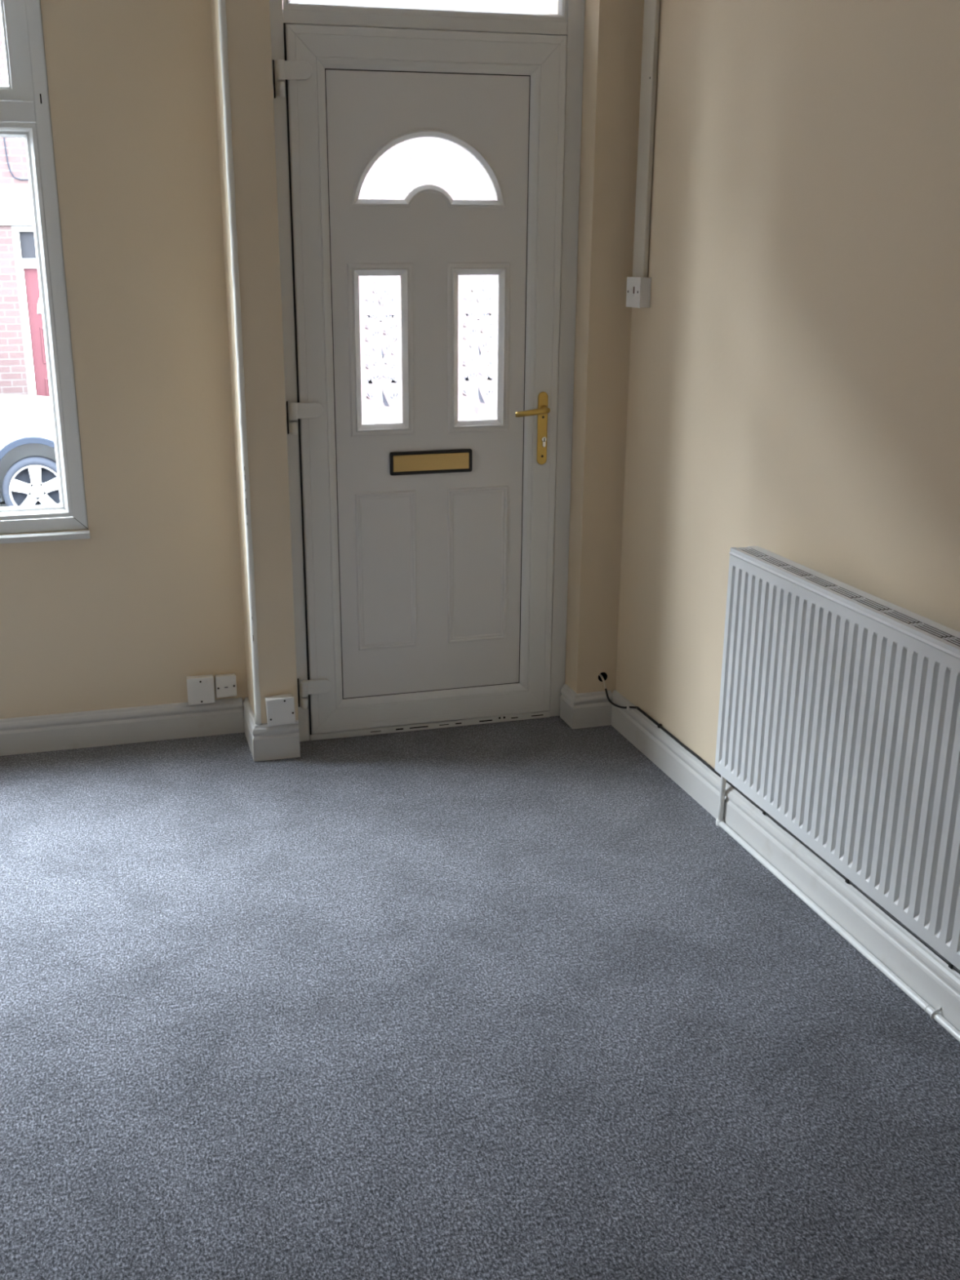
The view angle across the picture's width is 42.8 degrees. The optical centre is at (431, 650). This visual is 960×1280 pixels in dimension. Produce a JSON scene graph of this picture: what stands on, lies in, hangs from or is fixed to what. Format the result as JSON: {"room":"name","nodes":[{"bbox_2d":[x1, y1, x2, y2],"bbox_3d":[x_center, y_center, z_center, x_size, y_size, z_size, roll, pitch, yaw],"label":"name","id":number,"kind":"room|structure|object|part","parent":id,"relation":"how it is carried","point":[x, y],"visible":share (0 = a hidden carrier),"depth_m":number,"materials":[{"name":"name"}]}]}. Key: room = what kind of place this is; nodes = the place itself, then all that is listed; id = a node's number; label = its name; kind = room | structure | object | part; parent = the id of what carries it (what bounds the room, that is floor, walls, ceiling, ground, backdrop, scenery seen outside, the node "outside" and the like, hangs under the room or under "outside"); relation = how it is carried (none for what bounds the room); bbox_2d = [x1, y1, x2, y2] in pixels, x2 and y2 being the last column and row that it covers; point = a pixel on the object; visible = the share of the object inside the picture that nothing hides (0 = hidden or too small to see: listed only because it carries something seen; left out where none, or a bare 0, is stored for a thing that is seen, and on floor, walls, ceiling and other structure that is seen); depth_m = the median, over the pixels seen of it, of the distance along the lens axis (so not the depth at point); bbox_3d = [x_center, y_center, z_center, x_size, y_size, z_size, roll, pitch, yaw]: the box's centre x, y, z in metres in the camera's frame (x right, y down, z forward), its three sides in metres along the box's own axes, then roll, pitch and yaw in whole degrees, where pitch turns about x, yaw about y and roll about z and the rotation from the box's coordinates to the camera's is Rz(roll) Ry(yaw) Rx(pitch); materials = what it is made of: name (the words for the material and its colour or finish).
{"room":"empty living room","nodes":[
{"label":"empty living room","id":0,"kind":"room"},
{"bbox_2d":[0,0,644,723],"bbox_3d":[-1.345,-0.879,3.574,4.010,2.780,0.420,-5,18,-14],"label":"wall","id":1,"kind":"structure","parent":0,"point":[156,597],"depth_m":3.77,"materials":[{"name":"beige paint"}]},
{"bbox_2d":[0,0,89,543],"bbox_3d":[-1.982,-1.102,3.422,1.842,1.703,0.092,-5,18,-14],"label":"window","id":2,"kind":"structure","parent":1,"relation":"in","point":[24,100],"depth_m":3.62,"materials":[{"name":"white plastic"}]},
{"bbox_3d":[-1.976,-0.300,3.669,1.841,0.026,0.078,-5,18,-14],"label":"sill","id":3,"kind":"part","parent":2,"relation":"part of","materials":[{"name":"white plastic"}]},
{"bbox_2d":[0,697,244,755],"bbox_3d":[-1.956,0.330,3.840,2.720,0.121,0.019,-5,18,-14],"label":"baseboard","id":4,"kind":"structure","parent":1,"relation":"attached to","point":[121,726],"depth_m":4.06,"materials":[{"name":"white wood"}]},
{"bbox_2d":[186,674,215,705],"bbox_3d":[-0.771,0.131,4.093,0.089,0.092,0.038,-5,18,-14],"label":"socket","id":5,"kind":"object","parent":1,"relation":"attached to","point":[200,688],"visible":1,"depth_m":4.08,"materials":[{"name":"white plastic"}]},
{"bbox_2d":[214,673,236,697],"bbox_3d":[-0.691,0.117,4.114,0.069,0.074,0.032,-5,18,-14],"label":"socket","id":6,"kind":"object","parent":1,"relation":"attached to","point":[225,684],"visible":1,"depth_m":4.10,"materials":[{"name":"white plastic"}]},
{"bbox_2d":[217,0,261,724],"bbox_3d":[-0.559,-0.984,3.533,0.023,2.562,0.024,12,22,35],"label":"pipe","id":7,"kind":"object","parent":1,"relation":"attached to","point":[221,3],"depth_m":3.56,"materials":[{"name":"white paint"}]},
{"bbox_2d":[242,697,300,761],"bbox_3d":[-0.533,0.252,4.061,0.150,0.121,0.287,-5,18,-14],"label":"baseboard","id":8,"kind":"object","parent":1,"relation":"attached to","point":[265,743],"visible":1,"depth_m":3.93,"materials":[{"name":"white wood"}]},
{"bbox_2d":[265,693,295,726],"bbox_3d":[-0.481,0.190,3.898,0.093,0.095,0.043,-5,18,-14],"label":"socket","id":9,"kind":"object","parent":1,"relation":"attached to","point":[280,708],"visible":1,"depth_m":3.88,"materials":[{"name":"white plastic"}]},
{"bbox_2d":[272,24,567,733],"bbox_3d":[-0.014,-0.769,3.847,0.880,2.138,0.105,-5,18,-14],"label":"door","id":10,"kind":"structure","parent":1,"relation":"in","point":[427,166],"depth_m":3.83,"materials":[{"name":"white plastic"}]},
{"bbox_3d":[-0.156,-0.927,3.790,0.140,0.455,0.006,-5,18,-14],"label":"pane","id":11,"kind":"part","parent":10,"relation":"part of","materials":[{"name":"clear glass"}]},
{"bbox_3d":[-0.008,-1.444,3.668,0.439,0.181,0.006,-5,18,-14],"label":"arched pane","id":12,"kind":"part","parent":10,"relation":"part of","materials":[{"name":"clear glass"}]},
{"bbox_3d":[0.000,-0.603,3.921,0.272,0.074,0.010,-5,18,-14],"label":"letter plate","id":13,"kind":"part","parent":10,"relation":"part of","materials":[{"name":"gold metal"}]},
{"bbox_3d":[0.147,-0.952,3.865,0.140,0.455,0.006,-5,18,-14],"label":"pane","id":14,"kind":"part","parent":10,"relation":"part of","materials":[{"name":"clear glass"}]},
{"bbox_3d":[0.323,-0.764,3.912,0.123,0.031,0.052,-5,18,-14],"label":"lever","id":15,"kind":"part","parent":10,"relation":"part of","materials":[{"name":"gold metal"}]},
{"bbox_3d":[0.360,-0.719,3.968,0.034,0.234,0.009,-5,18,-14],"label":"handle","id":16,"kind":"part","parent":10,"relation":"part of","materials":[{"name":"gold metal"}]},
{"bbox_2d":[283,0,568,22],"bbox_3d":[-0.010,-1.983,3.503,0.848,0.305,0.027,-5,18,-14],"label":"window","id":17,"kind":"structure","parent":1,"relation":"in","point":[529,10],"depth_m":3.56,"materials":[{"name":"glass"}]},
{"bbox_3d":[-0.012,-1.986,3.513,0.828,0.285,0.006,-5,18,-14],"label":"pane","id":18,"kind":"part","parent":17,"relation":"part of","materials":[{"name":"clear glass"}]},
{"bbox_2d":[269,0,585,741],"bbox_3d":[-0.009,-0.963,3.846,0.956,2.562,0.081,-5,18,-14],"label":"door frame","id":19,"kind":"structure","parent":1,"relation":"attached to","point":[574,28],"depth_m":3.79,"materials":[{"name":"white plastic"}]},
{"bbox_2d":[560,684,612,728],"bbox_3d":[0.536,0.188,4.246,0.142,0.121,0.123,-5,18,-14],"label":"baseboard","id":20,"kind":"structure","parent":1,"relation":"attached to","point":[587,709],"depth_m":4.19,"materials":[{"name":"white wood"}]},
{"bbox_2d":[0,715,959,1279],"bbox_3d":[-0.709,1.145,1.649,4.390,0.120,5.168,-5,18,-14],"label":"floor","id":21,"kind":"structure","parent":0,"point":[502,1000],"depth_m":2.53,"materials":[{"name":"grey carpet"}]},
{"bbox_2d":[715,775,959,1042],"bbox_3d":[1.258,0.896,1.737,0.068,0.282,3.678,-5,18,-14],"label":"pipe","id":22,"kind":"object","parent":21,"relation":"on","point":[934,1014],"visible":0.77,"depth_m":2.91,"materials":[{"name":"white plastic"}]},
{"bbox_2d":[615,0,959,768],"bbox_3d":[1.236,-0.368,1.923,0.150,2.780,5.070,-5,18,-14],"label":"wall","id":23,"kind":"structure","parent":0,"point":[794,376],"depth_m":2.95,"materials":[{"name":"beige paint"}]},
{"bbox_2d":[626,276,651,307],"bbox_3d":[0.629,-1.090,3.728,0.042,0.089,0.102,-5,18,-14],"label":"light switch","id":24,"kind":"object","parent":23,"relation":"attached to","point":[638,289],"visible":1,"depth_m":3.69,"materials":[{"name":"white plastic"}]},
{"bbox_3d":[0.616,-1.089,3.725,0.005,0.089,0.102,-5,18,-14],"label":"plate","id":25,"kind":"part","parent":24,"relation":"part of","materials":[{"name":"white plastic"}]},
{"bbox_2d":[632,0,660,276],"bbox_3d":[0.633,-1.709,3.548,0.019,1.198,0.082,-5,18,-14],"label":"conduit","id":26,"kind":"object","parent":23,"relation":"attached to","point":[651,7],"visible":0.99,"depth_m":3.60,"materials":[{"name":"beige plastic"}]},
{"bbox_2d":[610,689,959,1031],"bbox_3d":[1.211,0.869,2.090,0.019,0.121,4.630,-5,18,-14],"label":"baseboard","id":27,"kind":"structure","parent":23,"relation":"attached to","point":[926,974],"depth_m":3.06,"materials":[{"name":"white wood"}]},
{"bbox_2d":[599,673,959,973],"bbox_3d":[1.142,0.739,2.250,0.055,0.087,4.276,-5,18,-14],"label":"cable","id":28,"kind":"object","parent":27,"relation":"on","point":[951,966],"visible":0.85,"depth_m":3.16,"materials":[{"name":"black plastic"},{"name":"rubber"}]},
{"bbox_2d":[714,546,959,969],"bbox_3d":[0.988,0.227,2.538,0.130,0.604,1.416,-5,18,-14],"label":"radiator","id":29,"kind":"object","parent":23,"relation":"attached to","point":[839,711],"visible":1,"depth_m":2.62,"materials":[{"name":"white metal"}]},
{"bbox_2d":[730,546,959,650],"bbox_3d":[0.964,-0.054,2.434,0.073,0.005,1.400,-5,18,-14],"label":"grille","id":30,"kind":"object","parent":29,"relation":"attached to","point":[935,636],"depth_m":2.61,"materials":[{"name":"white metal"}]},
{"label":"outside","id":31,"kind":"structure","parent":0,"visible":0},
{"bbox_2d":[0,500,7,506],"bbox_3d":[-14.565,-0.782,10.824,68.000,0.200,1.440,-5,18,-14],"label":"pavement","id":32,"kind":"structure","parent":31,"point":[2,504],"depth_m":12.62,"materials":[{"name":"grey concrete"}]},
{"bbox_2d":[0,0,283,396],"bbox_3d":[-7.896,-7.858,12.801,53.000,12.030,3.450,-5,18,-14],"label":"house","id":33,"kind":"structure","parent":32,"relation":"on","point":[17,243],"depth_m":13.37,"materials":[{"name":"red brick"}]},
{"bbox_3d":[-4.057,-3.326,13.764,0.985,2.730,0.100,-5,18,-14],"label":"door frame","id":34,"kind":"part","parent":33,"relation":"part of","materials":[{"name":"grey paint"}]},
{"bbox_3d":[-4.057,-3.134,13.829,0.825,2.265,0.052,-5,18,-14],"label":"door","id":35,"kind":"part","parent":33,"relation":"part of","materials":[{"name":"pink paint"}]},
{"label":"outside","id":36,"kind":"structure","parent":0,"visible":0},
{"bbox_3d":[-13.432,0.558,6.713,68.000,0.120,7.500,-5,18,-14],"label":"road","id":37,"kind":"object","parent":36,"visible":0},
{"bbox_2d":[0,393,60,506],"bbox_3d":[-5.251,-2.163,12.274,4.180,1.625,1.756,-5,18,-14],"label":"car","id":38,"kind":"object","parent":37,"relation":"on","point":[28,476],"visible":0.61,"depth_m":11.89,"materials":[{"name":"silver metal"}]},
{"bbox_3d":[-3.846,-1.796,11.861,0.871,0.543,0.068,-5,18,-14],"label":"arch trim","id":39,"kind":"part","parent":38,"relation":"part of","materials":[{"name":"black plastic"}]}
]}

